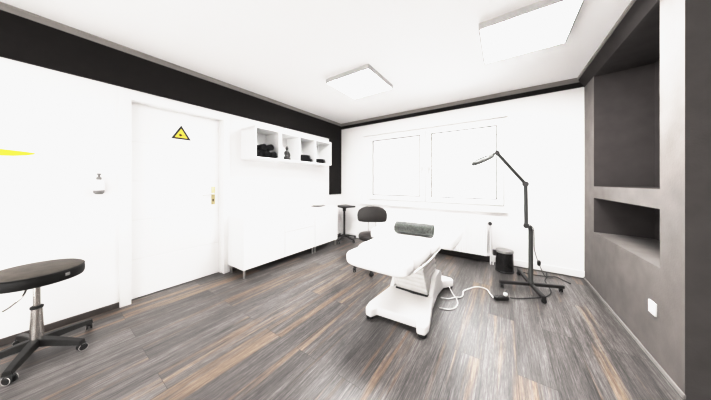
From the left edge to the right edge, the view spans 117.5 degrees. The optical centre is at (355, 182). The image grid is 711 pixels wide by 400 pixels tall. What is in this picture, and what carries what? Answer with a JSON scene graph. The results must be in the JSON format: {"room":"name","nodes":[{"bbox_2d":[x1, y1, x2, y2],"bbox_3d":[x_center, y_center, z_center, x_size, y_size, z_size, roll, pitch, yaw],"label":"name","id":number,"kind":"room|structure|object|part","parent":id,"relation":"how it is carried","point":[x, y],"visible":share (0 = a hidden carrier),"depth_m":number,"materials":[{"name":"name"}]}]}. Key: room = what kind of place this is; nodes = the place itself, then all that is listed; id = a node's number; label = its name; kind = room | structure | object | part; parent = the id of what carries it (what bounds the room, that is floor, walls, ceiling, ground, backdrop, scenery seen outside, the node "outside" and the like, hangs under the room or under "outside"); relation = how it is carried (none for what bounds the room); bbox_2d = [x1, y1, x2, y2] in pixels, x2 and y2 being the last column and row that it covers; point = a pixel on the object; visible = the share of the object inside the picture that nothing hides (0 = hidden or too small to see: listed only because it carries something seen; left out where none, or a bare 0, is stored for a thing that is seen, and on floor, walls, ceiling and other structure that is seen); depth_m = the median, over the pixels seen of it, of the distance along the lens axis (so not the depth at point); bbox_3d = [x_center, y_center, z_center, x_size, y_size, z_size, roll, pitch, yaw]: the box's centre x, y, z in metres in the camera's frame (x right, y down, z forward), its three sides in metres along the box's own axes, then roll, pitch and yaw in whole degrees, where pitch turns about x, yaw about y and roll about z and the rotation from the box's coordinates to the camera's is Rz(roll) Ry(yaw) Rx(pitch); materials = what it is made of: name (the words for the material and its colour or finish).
{"room":"beauty treatment room","nodes":[
{"label":"beauty treatment room","id":0,"kind":"room"},
{"bbox_2d":[0,57,340,338],"bbox_3d":[-1.975,-0.050,2.634,0.200,2.480,6.100,0,0,35],"label":"wall","id":1,"kind":"structure","parent":0,"point":[50,209],"depth_m":1.83,"materials":[{"name":"white paint"}]},
{"bbox_2d":[0,149,37,155],"bbox_3d":[-2.671,-0.229,1.446,0.001,0.086,0.638,0,0,35],"label":"wall decal","id":2,"kind":"object","parent":1,"relation":"attached to","point":[3,152],"visible":1,"depth_m":1.61,"materials":[{"name":"yellow plastic"}]},
{"bbox_2d":[93,173,104,193],"bbox_3d":[-2.288,0.011,1.924,0.089,0.187,0.068,0,0,35],"label":"wall dispenser","id":3,"kind":"object","parent":1,"relation":"attached to","point":[98,183],"visible":1,"depth_m":1.91,"materials":[{"name":"white plastic"}]},
{"bbox_2d":[93,180,104,189],"bbox_3d":[-2.286,0.030,1.922,0.067,0.111,0.067,0,0,35],"label":"bottle","id":4,"kind":"object","parent":3,"relation":"on","point":[97,184],"depth_m":1.90,"materials":[{"name":"white plastic"}]},
{"bbox_2d":[93,190,104,193],"bbox_3d":[-2.286,0.087,1.922,0.068,0.036,0.068,0,0,35],"label":"cup","id":5,"kind":"object","parent":3,"relation":"on","point":[94,191],"depth_m":1.90,"materials":[{"name":"grey plastic"}]},
{"bbox_2d":[0,10,340,140],"bbox_3d":[-1.969,-1.083,2.447,0.023,0.335,5.800,0,0,35],"label":"trim","id":6,"kind":"structure","parent":1,"relation":"attached to","point":[22,39],"depth_m":2.10,"materials":[{"name":"black paint"}]},
{"bbox_2d":[0,2,340,125],"bbox_3d":[-1.952,-1.261,2.436,0.062,0.058,5.800,0,0,35],"label":"trim","id":7,"kind":"structure","parent":1,"relation":"attached to","point":[3,6],"depth_m":2.08,"materials":[{"name":"grey paint"}]},
{"bbox_2d":[0,233,340,345],"bbox_3d":[-1.972,1.164,2.449,0.014,0.052,5.800,0,0,35],"label":"baseboard","id":8,"kind":"structure","parent":1,"relation":"attached to","point":[10,339],"depth_m":1.82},
{"bbox_2d":[119,89,229,307],"bbox_3d":[-2.007,0.152,2.493,0.137,2.075,1.001,0,0,35],"label":"door","id":9,"kind":"structure","parent":1,"relation":"in","point":[174,194],"depth_m":2.41,"materials":[{"name":"white wood"}]},
{"bbox_2d":[172,126,190,140],"bbox_3d":[-2.030,-0.582,2.515,0.003,0.162,0.187,0,0,35],"label":"warning sign","id":10,"kind":"object","parent":9,"relation":"attached to","point":[180,133],"visible":1,"depth_m":2.52,"materials":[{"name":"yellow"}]},
{"bbox_3d":[-1.840,0.170,2.790,0.007,0.230,0.042,0,0,35],"label":"handle plate","id":11,"kind":"part","parent":9,"relation":"part of","materials":[{"name":"gold metal"}]},
{"bbox_2d":[241,125,330,165],"bbox_3d":[-1.023,-0.537,3.532,0.350,0.435,1.510,0,0,35],"label":"wall shelf","id":12,"kind":"object","parent":1,"relation":"attached to","point":[252,136],"visible":0.99,"depth_m":3.30,"materials":[{"name":"white paint"}]},
{"bbox_2d":[257,150,263,155],"bbox_3d":[-1.371,-0.396,2.965,0.240,0.091,0.091,0,0,35],"label":"rolled towel","id":13,"kind":"object","parent":12,"relation":"in","point":[259,152],"visible":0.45,"depth_m":2.89,"materials":[{"name":"black fabric"}]},
{"bbox_2d":[258,151,270,157],"bbox_3d":[-1.310,-0.391,3.053,0.240,0.095,0.088,0,0,35],"label":"rolled towel","id":14,"kind":"object","parent":12,"relation":"in","point":[266,153],"visible":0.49,"depth_m":2.98,"materials":[{"name":"black fabric"}]},
{"bbox_2d":[257,144,267,150],"bbox_3d":[-1.336,-0.482,3.015,0.240,0.086,0.095,0,0,35],"label":"rolled towel","id":15,"kind":"object","parent":14,"relation":"on","point":[263,147],"visible":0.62,"depth_m":2.95,"materials":[{"name":"black fabric"}]},
{"bbox_2d":[264,144,273,150],"bbox_3d":[-1.281,-0.490,3.095,0.240,0.085,0.093,0,0,35],"label":"rolled towel","id":16,"kind":"object","parent":14,"relation":"on","point":[270,147],"visible":0.4,"depth_m":3.03,"materials":[{"name":"black fabric"}]},
{"bbox_2d":[268,152,277,157],"bbox_3d":[-1.248,-0.390,3.144,0.240,0.090,0.096,0,0,35],"label":"rolled towel","id":17,"kind":"object","parent":12,"relation":"in","point":[273,154],"visible":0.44,"depth_m":3.07,"materials":[{"name":"black fabric"}]},
{"bbox_2d":[284,146,290,159],"bbox_3d":[-1.070,-0.454,3.364,0.086,0.223,0.110,0,0,35],"label":"figurine","id":18,"kind":"object","parent":12,"relation":"in","point":[286,153],"visible":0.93,"depth_m":3.34,"materials":[{"name":"black metal"}]},
{"bbox_3d":[-1.145,-0.537,3.616,0.006,0.391,1.466,0,0,35],"label":"panel","id":19,"kind":"part","parent":12,"relation":"part of","materials":[{"name":"white paint"}]},
{"bbox_2d":[300,158,312,161],"bbox_3d":[-0.906,-0.375,3.658,0.260,0.061,0.310,0,0,35],"label":"folded towel","id":20,"kind":"object","parent":12,"relation":"in","point":[301,159],"visible":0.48,"depth_m":3.59,"materials":[{"name":"black fabric"}]},
{"bbox_2d":[316,159,325,162],"bbox_3d":[-0.716,-0.384,3.934,0.260,0.080,0.290,0,0,35],"label":"folded towel","id":21,"kind":"object","parent":12,"relation":"in","point":[317,160],"visible":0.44,"depth_m":3.85,"materials":[{"name":"black fabric"}]},
{"bbox_2d":[329,139,340,194],"bbox_3d":[-0.435,-0.331,4.677,0.023,1.172,0.388,0,0,35],"label":"trim","id":22,"kind":"structure","parent":1,"relation":"attached to","point":[335,167],"depth_m":4.66,"materials":[{"name":"black paint"}]},
{"bbox_2d":[0,0,630,123],"bbox_3d":[0.365,-1.340,0.902,6.020,0.100,6.300,0,0,35],"label":"ceiling","id":23,"kind":"structure","parent":0,"point":[284,51],"depth_m":1.96,"materials":[{"name":"white paint"}]},
{"bbox_2d":[326,64,392,98],"bbox_3d":[0.063,-1.264,2.773,0.620,0.052,0.620,0,0,35],"label":"ceiling light","id":24,"kind":"object","parent":23,"relation":"attached to","point":[364,80],"visible":1,"depth_m":2.68,"materials":[{"name":"white plastic"}]},
{"bbox_2d":[479,0,583,63],"bbox_3d":[1.431,-1.264,1.832,0.620,0.052,0.620,0,0,35],"label":"ceiling light","id":25,"kind":"object","parent":23,"relation":"attached to","point":[542,24],"visible":1,"depth_m":1.74,"materials":[{"name":"white plastic"}]},
{"bbox_2d":[0,237,681,399],"bbox_3d":[0.365,1.240,0.902,6.020,0.100,6.300,0,0,35],"label":"floor","id":26,"kind":"structure","parent":0,"point":[297,326],"depth_m":1.56,"materials":[{"name":"laminate"}]},
{"bbox_2d":[0,258,92,385],"bbox_3d":[-2.185,0.887,1.466,0.543,0.605,0.524,0,0,-34],"label":"stool","id":27,"kind":"object","parent":26,"relation":"on","point":[36,275],"visible":1,"depth_m":1.47,"materials":[{"name":"black plastic"}]},
{"bbox_3d":[-2.199,0.755,1.423,0.095,0.149,0.117,0,0,13],"label":"lever","id":28,"kind":"part","parent":27,"relation":"part of","materials":[{"name":"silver metal"}]},
{"bbox_3d":[-2.292,1.106,1.375,0.056,0.066,0.254,0,0,38],"label":"leg","id":29,"kind":"part","parent":27,"relation":"part of","materials":[{"name":"metal"}]},
{"bbox_3d":[-2.119,1.106,1.370,0.056,0.066,0.254,0,0,-34],"label":"leg","id":30,"kind":"part","parent":27,"relation":"part of","materials":[{"name":"metal"}]},
{"bbox_3d":[-2.341,1.106,1.541,0.254,0.066,0.056,0,0,20],"label":"leg","id":31,"kind":"part","parent":27,"relation":"part of","materials":[{"name":"metal"}]},
{"bbox_3d":[-2.203,0.598,1.491,0.406,0.025,0.406,0,0,35],"label":"seat","id":32,"kind":"part","parent":27,"relation":"part of","materials":[{"name":"black leather"}]},
{"bbox_3d":[-2.203,0.643,1.491,0.418,0.070,0.418,0,0,35],"label":"seat","id":33,"kind":"part","parent":27,"relation":"part of","materials":[{"name":"black leather"}]},
{"bbox_3d":[-2.057,1.106,1.510,0.254,0.066,0.056,0,0,-7],"label":"leg","id":34,"kind":"part","parent":27,"relation":"part of","materials":[{"name":"metal"}]},
{"bbox_3d":[-2.178,1.106,1.636,0.056,0.066,0.254,0,0,10],"label":"leg","id":35,"kind":"part","parent":27,"relation":"part of","materials":[{"name":"metal"}]},
{"bbox_2d":[228,207,314,278],"bbox_3d":[-1.183,0.815,3.242,0.385,0.750,1.211,0,0,35],"label":"base cabinet","id":36,"kind":"object","parent":26,"relation":"on","point":[255,239],"visible":1,"depth_m":2.91,"materials":[{"name":"white paint"}]},
{"bbox_3d":[-1.204,0.772,2.889,0.019,0.622,0.600,0,0,35],"label":"door","id":37,"kind":"part","parent":36,"relation":"part of","materials":[{"name":"white paint"}]},
{"bbox_3d":[-0.860,0.592,3.388,0.019,0.264,0.599,0,0,35],"label":"drawer","id":38,"kind":"part","parent":36,"relation":"part of","materials":[{"name":"white paint"}]},
{"bbox_3d":[-0.860,0.907,3.388,0.019,0.352,0.599,0,0,35],"label":"drawer","id":39,"kind":"part","parent":36,"relation":"part of","materials":[{"name":"white paint"}]},
{"bbox_2d":[304,204,337,251],"bbox_3d":[-0.669,0.815,3.990,0.385,0.750,0.595,0,0,35],"label":"base cabinet","id":40,"kind":"object","parent":26,"relation":"on","point":[325,216],"visible":0.66,"depth_m":3.85,"materials":[{"name":"white paint"}]},
{"bbox_2d":[311,201,325,206],"bbox_3d":[-0.681,0.385,3.947,0.196,0.106,0.270,0,0,14],"label":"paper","id":41,"kind":"object","parent":40,"relation":"on","point":[314,203],"visible":1,"depth_m":3.84,"materials":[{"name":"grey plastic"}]},
{"bbox_3d":[-0.518,0.772,3.886,0.019,0.622,0.589,0,0,35],"label":"door","id":42,"kind":"part","parent":40,"relation":"part of","materials":[{"name":"white paint"}]},
{"bbox_2d":[337,204,355,243],"bbox_3d":[-0.215,0.831,4.389,0.524,0.718,0.535,0,0,35],"label":"tray table","id":43,"kind":"object","parent":26,"relation":"on","point":[344,206],"visible":0.86,"depth_m":4.38,"materials":[{"name":"black metal"}]},
{"bbox_2d":[353,206,386,276],"bbox_3d":[0.241,0.769,2.974,0.540,0.842,0.547,0,0,4],"label":"office chair","id":44,"kind":"object","parent":26,"relation":"on","point":[368,214],"visible":0.44,"depth_m":3.17,"materials":[{"name":"grey plastic"}]},
{"bbox_3d":[0.226,0.741,3.001,0.370,0.089,0.370,0,0,35],"label":"seat","id":45,"kind":"part","parent":44,"relation":"part of","materials":[{"name":"grey plastic"}]},
{"bbox_3d":[0.246,0.468,3.201,0.438,0.240,0.052,0,0,6],"label":"backrest","id":46,"kind":"part","parent":44,"relation":"part of","materials":[{"name":"grey plastic"}]},
{"bbox_2d":[346,222,462,338],"bbox_3d":[0.578,0.829,2.142,0.791,0.722,1.415,0,0,35],"label":"bed","id":47,"kind":"object","parent":26,"relation":"on","point":[415,286],"visible":0.89,"depth_m":1.87,"materials":[{"name":"white leather"}]},
{"bbox_3d":[0.346,0.523,2.408,0.108,0.110,0.560,0,0,35],"label":"armrest","id":48,"kind":"part","parent":47,"relation":"part of","materials":[{"name":"white leather"}]},
{"bbox_2d":[394,221,434,236],"bbox_3d":[0.588,0.466,2.170,0.378,0.121,0.136,0,0,33],"label":"towel","id":49,"kind":"object","parent":47,"relation":"on","point":[428,230],"visible":1,"depth_m":2.11,"materials":[{"name":"grey fabric"}]},
{"bbox_3d":[0.909,0.523,2.021,0.108,0.110,0.560,0,0,35],"label":"armrest","id":50,"kind":"part","parent":47,"relation":"part of","materials":[{"name":"white leather"}]},
{"bbox_2d":[439,286,457,309],"bbox_3d":[0.969,1.171,2.179,0.141,0.042,0.444,0,0,35],"label":"cable","id":51,"kind":"object","parent":26,"relation":"on","point":[449,286],"visible":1,"depth_m":2.05,"materials":[{"name":"white plastic"}]},
{"bbox_2d":[440,286,493,298],"bbox_3d":[1.161,1.177,2.319,0.596,0.026,0.259,0,0,0],"label":"cable","id":52,"kind":"object","parent":26,"relation":"on","point":[475,286],"visible":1,"depth_m":2.29,"materials":[{"name":"white plastic"}]},
{"bbox_2d":[494,295,508,300],"bbox_3d":[1.478,1.171,2.187,0.133,0.035,0.044,0,0,-1],"label":"power strip","id":53,"kind":"object","parent":26,"relation":"on","point":[496,297],"visible":0.92,"depth_m":2.17,"materials":[{"name":"black plastic"}]},
{"bbox_2d":[492,248,513,273],"bbox_3d":[1.990,1.042,2.894,0.229,0.297,0.210,0,0,-15],"label":"pedal bin","id":54,"kind":"object","parent":26,"relation":"on","point":[504,256],"visible":1,"depth_m":2.82,"materials":[{"name":"black metal"}]},
{"bbox_3d":[2.000,0.913,2.897,0.205,0.039,0.205,0,0,35],"label":"lid","id":55,"kind":"part","parent":54,"relation":"part of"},
{"bbox_2d":[471,150,564,303],"bbox_3d":[1.922,0.417,2.428,1.174,1.546,0.569,0,0,-21],"label":"lamp","id":56,"kind":"object","parent":26,"relation":"on","point":[529,280],"visible":1,"depth_m":2.40,"materials":[{"name":"black metal"}]},
{"bbox_3d":[1.746,-0.156,2.419,0.343,0.370,0.032,0,0,0],"label":"arm","id":57,"kind":"part","parent":56,"relation":"part of","materials":[{"name":"grey paint"}]},
{"bbox_3d":[1.795,1.130,2.428,0.312,0.030,0.036,0,0,11],"label":"leg","id":58,"kind":"part","parent":56,"relation":"part of","materials":[{"name":"black metal"}]},
{"bbox_3d":[2.030,1.130,2.595,0.036,0.030,0.426,0,0,23],"label":"leg","id":59,"kind":"part","parent":56,"relation":"part of","materials":[{"name":"black metal"}]},
{"bbox_3d":[1.909,0.251,2.417,0.042,0.466,0.039,0,0,35],"label":"arm","id":60,"kind":"part","parent":56,"relation":"part of","materials":[{"name":"grey paint"}]},
{"bbox_3d":[1.896,1.130,2.254,0.036,0.030,0.307,0,0,20],"label":"leg","id":61,"kind":"part","parent":56,"relation":"part of","materials":[{"name":"black metal"}]},
{"bbox_3d":[2.192,0.823,2.540,0.597,0.732,0.057,0,0,-30],"label":"cord","id":62,"kind":"part","parent":56,"relation":"part of","materials":[{"name":"black plastic"}]},
{"bbox_3d":[2.100,1.130,2.367,0.310,0.030,0.036,0,0,12],"label":"leg","id":63,"kind":"part","parent":56,"relation":"part of","materials":[{"name":"black metal"}]},
{"bbox_2d":[510,272,551,298],"bbox_3d":[2.095,1.177,2.429,1.148,0.024,0.208,0,0,-35],"label":"cable","id":64,"kind":"object","parent":26,"relation":"on","point":[546,272],"visible":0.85,"depth_m":2.21,"materials":[{"name":"black rubber"}]},
{"bbox_2d":[341,87,583,270],"bbox_3d":[1.531,-0.050,3.741,4.720,2.480,0.300,0,0,35],"label":"wall","id":65,"kind":"structure","parent":0,"point":[544,133],"depth_m":2.98,"materials":[{"name":"white paint"}]},
{"bbox_2d":[362,118,507,212],"bbox_3d":[1.166,-0.242,3.794,2.480,1.365,0.147,0,0,35],"label":"window","id":66,"kind":"structure","parent":65,"relation":"in","point":[425,196],"depth_m":3.69,"materials":[{"name":"white plastic"}]},
{"bbox_2d":[375,136,418,195],"bbox_3d":[0.843,-0.268,4.215,1.144,1.275,0.040,0,0,35],"label":"window pane","id":67,"kind":"object","parent":66,"relation":"attached to","point":[396,160],"visible":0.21,"depth_m":4.22,"materials":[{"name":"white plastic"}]},
{"bbox_3d":[0.762,-0.280,4.098,1.120,1.230,0.084,0,0,35],"label":"sash","id":68,"kind":"part","parent":66,"relation":"part of","materials":[{"name":"white plastic"}]},
{"bbox_3d":[1.702,-0.280,3.452,1.100,1.230,0.084,0,0,35],"label":"sash","id":69,"kind":"part","parent":66,"relation":"part of","materials":[{"name":"white plastic"}]},
{"bbox_2d":[376,211,493,264],"bbox_3d":[1.212,0.872,3.673,1.933,0.636,0.170,0,0,35],"label":"radiator","id":70,"kind":"object","parent":65,"relation":"attached to","point":[474,240],"visible":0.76,"depth_m":3.29,"materials":[{"name":"white metal"}]},
{"bbox_2d":[386,211,486,221],"bbox_3d":[1.165,0.561,3.678,1.850,0.014,0.080,0,0,35],"label":"grille","id":71,"kind":"object","parent":70,"relation":"attached to","point":[388,213],"depth_m":3.53,"materials":[{"name":"white plastic"}]},
{"bbox_2d":[363,114,507,136],"bbox_3d":[1.170,-0.958,3.777,2.445,0.025,0.060,0,0,35],"label":"trim","id":72,"kind":"structure","parent":65,"relation":"attached to","point":[505,115],"depth_m":3.58,"materials":[{"name":"white plastic"}]},
{"bbox_2d":[341,78,578,126],"bbox_3d":[1.230,-1.261,3.729,3.838,0.058,0.062,0,0,35],"label":"trim","id":73,"kind":"structure","parent":65,"relation":"attached to","point":[574,80],"depth_m":3.30,"materials":[{"name":"grey paint"}]},
{"bbox_2d":[341,82,583,129],"bbox_3d":[1.246,-1.216,3.745,3.848,0.068,0.019,0,0,35],"label":"trim","id":74,"kind":"structure","parent":65,"relation":"attached to","point":[573,85],"depth_m":3.30,"materials":[{"name":"black paint"}]},
{"bbox_2d":[340,231,584,277],"bbox_3d":[1.243,1.135,3.748,3.838,0.086,0.016,0,0,35],"label":"baseboard","id":75,"kind":"structure","parent":65,"relation":"attached to","point":[549,268],"depth_m":2.84,"materials":[{"name":"white wood"}]},
{"bbox_2d":[438,249,489,261],"bbox_3d":[1.227,1.135,3.741,1.880,0.110,0.015,0,0,35],"label":"trim","id":76,"kind":"structure","parent":65,"relation":"attached to","point":[442,251],"depth_m":3.39,"materials":[{"name":"grey paint"}]},
{"bbox_2d":[351,237,583,278],"bbox_3d":[1.241,1.184,3.745,3.838,0.012,0.022,0,0,35],"label":"trim","id":77,"kind":"structure","parent":65,"relation":"attached to","point":[351,237],"depth_m":2.84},
{"bbox_2d":[584,0,710,399],"bbox_3d":[2.525,-0.050,1.783,0.502,2.480,1.800,0,0,35],"label":"wall","id":78,"kind":"structure","parent":0,"point":[647,128],"depth_m":1.37,"materials":[{"name":"grey paint"}]},
{"bbox_2d":[577,0,635,79],"bbox_3d":[2.246,-1.279,1.939,0.014,0.022,1.860,0,0,35],"label":"trim","id":79,"kind":"structure","parent":78,"relation":"attached to","point":[632,2],"depth_m":1.86,"materials":[{"name":"grey paint"}]},
{"bbox_2d":[579,0,659,86],"bbox_3d":[2.437,-1.222,1.807,0.453,0.135,1.860,0,0,35],"label":"beam","id":80,"kind":"structure","parent":78,"relation":"attached to","point":[635,42],"depth_m":1.84,"materials":[{"name":"grey paint"}]},
{"bbox_2d":[584,277,685,399],"bbox_3d":[2.304,1.172,1.915,0.012,0.024,1.792,0,0,35],"label":"baseboard","id":81,"kind":"structure","parent":78,"relation":"attached to","point":[639,343],"depth_m":1.51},
{"bbox_2d":[648,299,656,316],"bbox_3d":[1.973,0.833,1.435,0.012,0.084,0.084,0,0,35],"label":"wall socket","id":82,"kind":"object","parent":78,"relation":"attached to","point":[652,307],"visible":1,"depth_m":1.43,"materials":[{"name":"white plastic"}]}
]}

